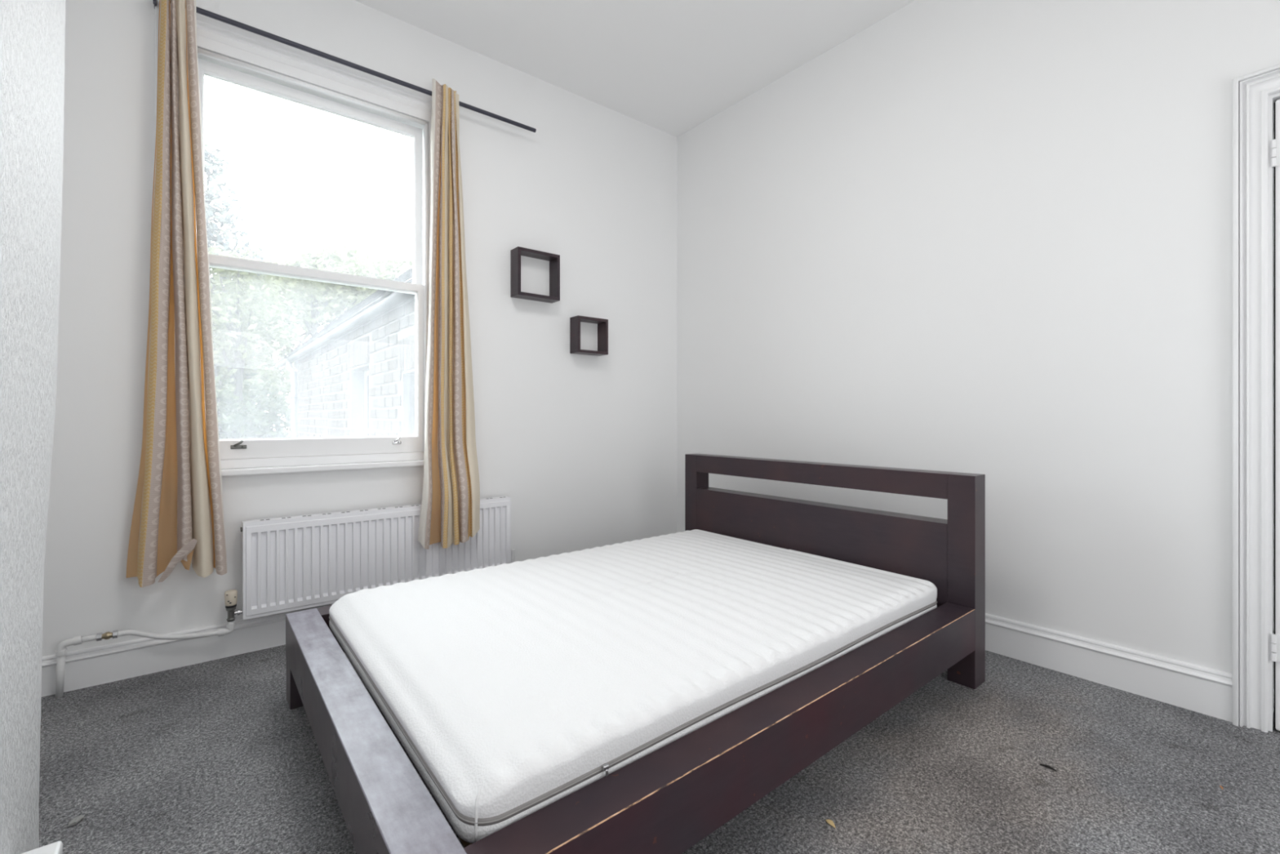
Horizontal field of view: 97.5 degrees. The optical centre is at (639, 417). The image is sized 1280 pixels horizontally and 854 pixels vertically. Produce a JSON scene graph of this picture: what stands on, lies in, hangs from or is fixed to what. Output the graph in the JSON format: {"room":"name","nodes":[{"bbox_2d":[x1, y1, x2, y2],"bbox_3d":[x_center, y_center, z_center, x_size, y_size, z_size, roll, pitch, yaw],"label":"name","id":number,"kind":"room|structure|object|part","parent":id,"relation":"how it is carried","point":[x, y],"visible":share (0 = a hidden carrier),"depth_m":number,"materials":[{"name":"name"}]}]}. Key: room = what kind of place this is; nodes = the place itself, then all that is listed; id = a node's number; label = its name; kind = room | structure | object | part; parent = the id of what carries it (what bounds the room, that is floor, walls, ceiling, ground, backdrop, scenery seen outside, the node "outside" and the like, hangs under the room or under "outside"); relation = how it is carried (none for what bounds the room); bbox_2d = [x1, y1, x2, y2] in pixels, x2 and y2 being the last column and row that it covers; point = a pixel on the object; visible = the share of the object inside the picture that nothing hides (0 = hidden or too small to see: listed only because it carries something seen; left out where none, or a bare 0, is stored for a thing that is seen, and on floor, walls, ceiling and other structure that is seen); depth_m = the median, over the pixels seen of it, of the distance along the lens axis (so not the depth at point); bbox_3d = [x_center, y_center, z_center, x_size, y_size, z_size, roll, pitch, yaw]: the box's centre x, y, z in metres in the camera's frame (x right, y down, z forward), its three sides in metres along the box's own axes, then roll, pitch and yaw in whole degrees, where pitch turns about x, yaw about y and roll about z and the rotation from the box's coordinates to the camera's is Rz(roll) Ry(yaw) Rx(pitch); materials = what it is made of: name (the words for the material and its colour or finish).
{"room":"bedroom","nodes":[
{"label":"bedroom","id":0,"kind":"room"},
{"bbox_2d":[0,0,65,853],"bbox_3d":[-1.077,-0.538,0.538,0.535,3.236,1.875,0,0,-39],"label":"wall","id":1,"kind":"structure","parent":0,"point":[33,32],"depth_m":1.17,"materials":[{"name":"white paint"}]},
{"bbox_2d":[20,840,62,853],"bbox_3d":[-0.823,0.996,0.615,0.087,0.168,1.475,0,0,-39],"label":"baseboard","id":2,"kind":"structure","parent":1,"relation":"attached to","point":[56,847],"depth_m":1.18,"materials":[{"name":"white paint"}]},
{"bbox_2d":[42,0,676,656],"bbox_3d":[-1.222,-0.428,3.260,4.020,3.616,0.300,0,0,-39],"label":"wall","id":3,"kind":"structure","parent":0,"point":[583,447],"depth_m":3.28,"materials":[{"name":"paint"}]},
{"bbox_2d":[40,603,333,697],"bbox_3d":[-1.128,1.005,3.126,3.598,0.150,0.027,0,0,-39],"label":"baseboard","id":4,"kind":"structure","parent":3,"relation":"attached to","point":[108,663],"depth_m":2.38,"materials":[{"name":"white paint"}]},
{"bbox_2d":[155,0,455,479],"bbox_3d":[-1.647,-0.753,2.888,1.322,2.033,0.348,0,0,-39],"label":"window","id":5,"kind":"structure","parent":3,"relation":"in","point":[227,53],"depth_m":2.81,"materials":[{"name":"white paint"}]},
{"bbox_3d":[-1.624,-1.155,2.849,1.005,0.925,0.038,0,0,-39],"label":"sash","id":6,"kind":"part","parent":5,"relation":"part of","materials":[{"name":"white paint"}]},
{"bbox_3d":[-1.596,-0.272,2.814,1.005,0.923,0.040,0,0,-39],"label":"sash","id":7,"kind":"part","parent":5,"relation":"part of","materials":[{"name":"white paint"}]},
{"bbox_3d":[-1.629,-0.723,2.857,1.098,1.913,0.138,0,0,-39],"label":"box frame","id":8,"kind":"part","parent":5,"relation":"part of","materials":[{"name":"white paint"}]},
{"bbox_2d":[152,0,536,132],"bbox_3d":[-1.348,-1.741,2.898,1.762,0.054,0.105,0,0,-39],"label":"curtain rod","id":9,"kind":"object","parent":3,"relation":"attached to","point":[206,13],"visible":0.74,"depth_m":2.74,"materials":[{"name":"grey metal"}]},
{"bbox_2d":[125,0,227,586],"bbox_3d":[-1.936,-0.564,2.353,0.332,2.495,0.111,0,0,-39],"label":"curtain","id":10,"kind":"object","parent":9,"relation":"hanging from","point":[170,540],"visible":1,"depth_m":2.36,"materials":[{"name":"beige fabric"}]},
{"bbox_2d":[417,78,479,549],"bbox_3d":[-1.036,-0.563,3.048,0.344,2.510,0.156,0,0,-39],"label":"curtain","id":11,"kind":"object","parent":9,"relation":"hanging from","point":[453,336],"visible":1,"depth_m":3.06,"materials":[{"name":"fabric"}]},
{"bbox_2d":[240,496,511,619],"bbox_3d":[-1.296,0.684,2.934,1.296,0.431,0.115,0,0,-39],"label":"radiator","id":12,"kind":"object","parent":3,"relation":"attached to","point":[300,562],"visible":0.72,"depth_m":2.75,"materials":[{"name":"white metal"}]},
{"bbox_2d":[243,496,507,522],"bbox_3d":[-1.287,0.473,2.929,1.280,0.007,0.056,0,0,-39],"label":"grille","id":13,"kind":"object","parent":12,"relation":"attached to","point":[413,508],"depth_m":2.79,"materials":[{"name":"white metal"}]},
{"bbox_2d":[511,548,515,563],"bbox_3d":[-0.763,0.821,3.341,0.021,0.082,0.029,0,0,-39],"label":"valve","id":14,"kind":"object","parent":12,"relation":"attached to","point":[513,550],"visible":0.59,"depth_m":3.33,"materials":[{"name":"white"}]},
{"bbox_2d":[511,246,559,302],"bbox_3d":[-0.645,-0.875,3.467,0.288,0.286,0.100,0,0,-39],"label":"box shelf","id":15,"kind":"object","parent":3,"relation":"attached to","point":[516,253],"visible":1,"depth_m":3.45,"materials":[{"name":"brown wood"}]},
{"bbox_2d":[569,315,608,355],"bbox_3d":[-0.336,-0.537,3.716,0.238,0.236,0.100,0,0,-39],"label":"box shelf","id":16,"kind":"object","parent":3,"relation":"attached to","point":[575,322],"visible":1,"depth_m":3.68,"materials":[{"name":"brown wood"}]},
{"bbox_2d":[354,0,915,137],"bbox_3d":[0.257,-2.211,1.421,4.220,0.150,5.020,0,0,-39],"label":"ceiling","id":17,"kind":"structure","parent":0,"point":[670,67],"depth_m":3.17,"materials":[{"name":"white paint"}]},
{"bbox_2d":[38,644,1279,853],"bbox_3d":[0.272,1.155,1.402,4.020,0.150,4.770,0,0,-39],"label":"floor","id":18,"kind":"structure","parent":0,"point":[211,757],"depth_m":1.69,"materials":[{"name":"grey carpet"}]},
{"bbox_2d":[67,813,84,826],"bbox_3d":[-1.503,1.073,1.494,0.019,0.013,0.042,0,0,0],"label":"debris","id":19,"kind":"object","parent":18,"relation":"on","point":[76,820],"visible":1,"depth_m":1.49,"materials":[{"name":"grey carpet"}]},
{"bbox_2d":[54,621,235,697],"bbox_3d":[-2.033,0.970,2.337,0.565,0.222,0.039,0,0,-37],"label":"pipe","id":20,"kind":"object","parent":18,"relation":"on","point":[61,651],"visible":1,"depth_m":2.25,"materials":[{"name":"white metal"}]},
{"bbox_2d":[224,589,242,622],"bbox_3d":[-1.809,0.837,2.499,0.067,0.135,0.047,0,0,-39],"label":"radiator valve","id":21,"kind":"object","parent":20,"relation":"on","point":[231,595],"visible":1,"depth_m":2.48,"materials":[{"name":"beige plastic"}]},
{"bbox_2d":[285,453,985,853],"bbox_3d":[0.021,0.656,2.233,2.289,0.847,1.735,0,0,-39],"label":"frame","id":22,"kind":"object","parent":18,"relation":"on","point":[668,799],"visible":0.56,"depth_m":1.60,"materials":[{"name":"brown wood"}]},
{"bbox_3d":[-1.291,1.003,2.154,0.104,0.154,0.129,0,0,-39],"label":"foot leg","id":23,"kind":"part","parent":22,"relation":"part of","materials":[{"name":"brown wood"}]},
{"bbox_3d":[-0.470,0.843,2.856,2.057,0.165,0.105,0,0,-40],"label":"rail","id":24,"kind":"part","parent":22,"relation":"part of","materials":[{"name":"brown wood"}]},
{"bbox_3d":[-0.809,0.843,1.539,0.105,0.165,1.694,0,0,-38],"label":"foot rail","id":25,"kind":"part","parent":22,"relation":"part of","materials":[{"name":"brown wood"}]},
{"bbox_2d":[328,528,937,843],"bbox_3d":[0.023,0.724,2.220,2.088,0.139,1.502,0,0,-39],"label":"mattress","id":26,"kind":"object","parent":22,"relation":"on","point":[512,689],"visible":0.98,"depth_m":1.65,"materials":[{"name":"white fabric"}]},
{"bbox_3d":[0.360,0.656,3.550,0.111,0.847,0.107,0,0,-39],"label":"headboard post","id":27,"kind":"part","parent":22,"relation":"part of","materials":[{"name":"brown wood"}]},
{"bbox_3d":[0.509,0.843,1.608,2.057,0.165,0.105,0,0,-40],"label":"rail","id":28,"kind":"part","parent":22,"relation":"part of","materials":[{"name":"brown wood"}]},
{"bbox_3d":[0.849,0.659,2.926,0.110,0.441,1.484,0,0,-38],"label":"headboard panel","id":29,"kind":"part","parent":22,"relation":"part of","materials":[{"name":"brown wood"}]},
{"bbox_3d":[0.849,0.285,2.926,0.110,0.104,1.484,0,0,-38],"label":"headboard rail","id":30,"kind":"part","parent":22,"relation":"part of","materials":[{"name":"brown wood"}]},
{"bbox_3d":[1.339,0.656,2.302,0.111,0.847,0.107,0,0,-39],"label":"headboard post","id":31,"kind":"part","parent":22,"relation":"part of","materials":[{"name":"brown wood"}]},
{"bbox_2d":[825,818,835,827],"bbox_3d":[0.507,1.075,1.489,0.012,0.006,0.034,0,0,-39],"label":"dried leaf","id":32,"kind":"object","parent":18,"relation":"on","point":[829,821],"visible":1,"depth_m":1.49,"materials":[{"name":"brown"}]},
{"bbox_2d":[1040,763,1057,771],"bbox_3d":[1.258,1.074,1.726,0.010,0.008,0.045,0,0,-39],"label":"twig","id":33,"kind":"object","parent":18,"relation":"on","point":[1044,765],"visible":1,"depth_m":1.73,"materials":[{"name":"grey"}]},
{"bbox_2d":[676,0,1279,673],"bbox_3d":[1.792,-0.503,2.527,0.160,3.466,4.620,0,0,-39],"label":"wall","id":34,"kind":"structure","parent":0,"point":[993,238],"depth_m":2.54,"materials":[{"name":"paint"}]},
{"bbox_2d":[985,613,1232,722],"bbox_3d":[1.188,0.997,3.130,0.027,0.166,2.924,0,0,-39],"label":"baseboard","id":35,"kind":"structure","parent":34,"relation":"attached to","point":[1206,691],"depth_m":2.23,"materials":[{"name":"white paint"}]},
{"bbox_2d":[1232,63,1279,732],"bbox_3d":[2.454,-0.056,1.663,0.191,2.272,0.948,0,0,-39],"label":"door frame","id":36,"kind":"structure","parent":34,"relation":"in","point":[1255,108],"depth_m":1.95,"materials":[{"name":"white paint"}]},
{"label":"outside","id":37,"kind":"structure","parent":0,"visible":0},
{"bbox_3d":[-22.505,1.530,24.643,70.000,0.100,59.700,0,0,-39],"label":"ground","id":38,"kind":"structure","parent":37,"visible":0},
{"bbox_2d":[204,137,272,333],"bbox_3d":[-9.415,-2.223,11.911,2.931,7.416,1.941,0,0,-39],"label":"tree","id":39,"kind":"object","parent":38,"relation":"on","point":[212,228],"visible":0.16,"depth_m":11.98,"materials":[{"name":"grey plant"}]},
{"bbox_2d":[214,374,277,469],"bbox_3d":[-6.585,0.381,8.661,1.682,2.217,1.394,0,0,-39],"label":"shrub","id":40,"kind":"object","parent":38,"relation":"on","point":[229,426],"visible":0.32,"depth_m":8.66,"materials":[{"name":"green plant"}]},
{"bbox_2d":[216,372,290,438],"bbox_3d":[-7.748,0.305,11.095,2.215,2.366,1.746,0,0,-39],"label":"shrub","id":41,"kind":"object","parent":38,"relation":"on","point":[256,388],"visible":0.29,"depth_m":11.09,"materials":[{"name":"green plant"}]},
{"bbox_2d":[208,244,303,435],"bbox_3d":[-7.371,-0.807,9.945,2.457,4.586,1.973,0,0,-39],"label":"tree","id":42,"kind":"object","parent":38,"relation":"on","point":[236,326],"visible":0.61,"depth_m":9.96,"materials":[{"name":"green plant"}]},
{"bbox_2d":[212,251,395,395],"bbox_3d":[-8.307,-1.453,14.182,4.199,5.881,2.165,0,0,-39],"label":"tree","id":43,"kind":"object","parent":38,"relation":"on","point":[309,298],"visible":0.48,"depth_m":13.88,"materials":[{"name":"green plant"}]},
{"bbox_2d":[208,244,412,433],"bbox_3d":[-10.698,-1.963,17.277,9.396,7.014,3.588,0,0,-39],"label":"tree","id":44,"kind":"object","parent":38,"relation":"on","point":[310,260],"visible":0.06,"depth_m":17.02,"materials":[{"name":"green plant"}]},
{"bbox_2d":[275,266,415,466],"bbox_3d":[-2.903,-0.227,7.875,2.858,3.454,8.940,0,0,-39],"label":"house","id":45,"kind":"structure","parent":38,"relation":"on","point":[355,376],"depth_m":6.17,"materials":[{"name":"grey brick"}]}
]}

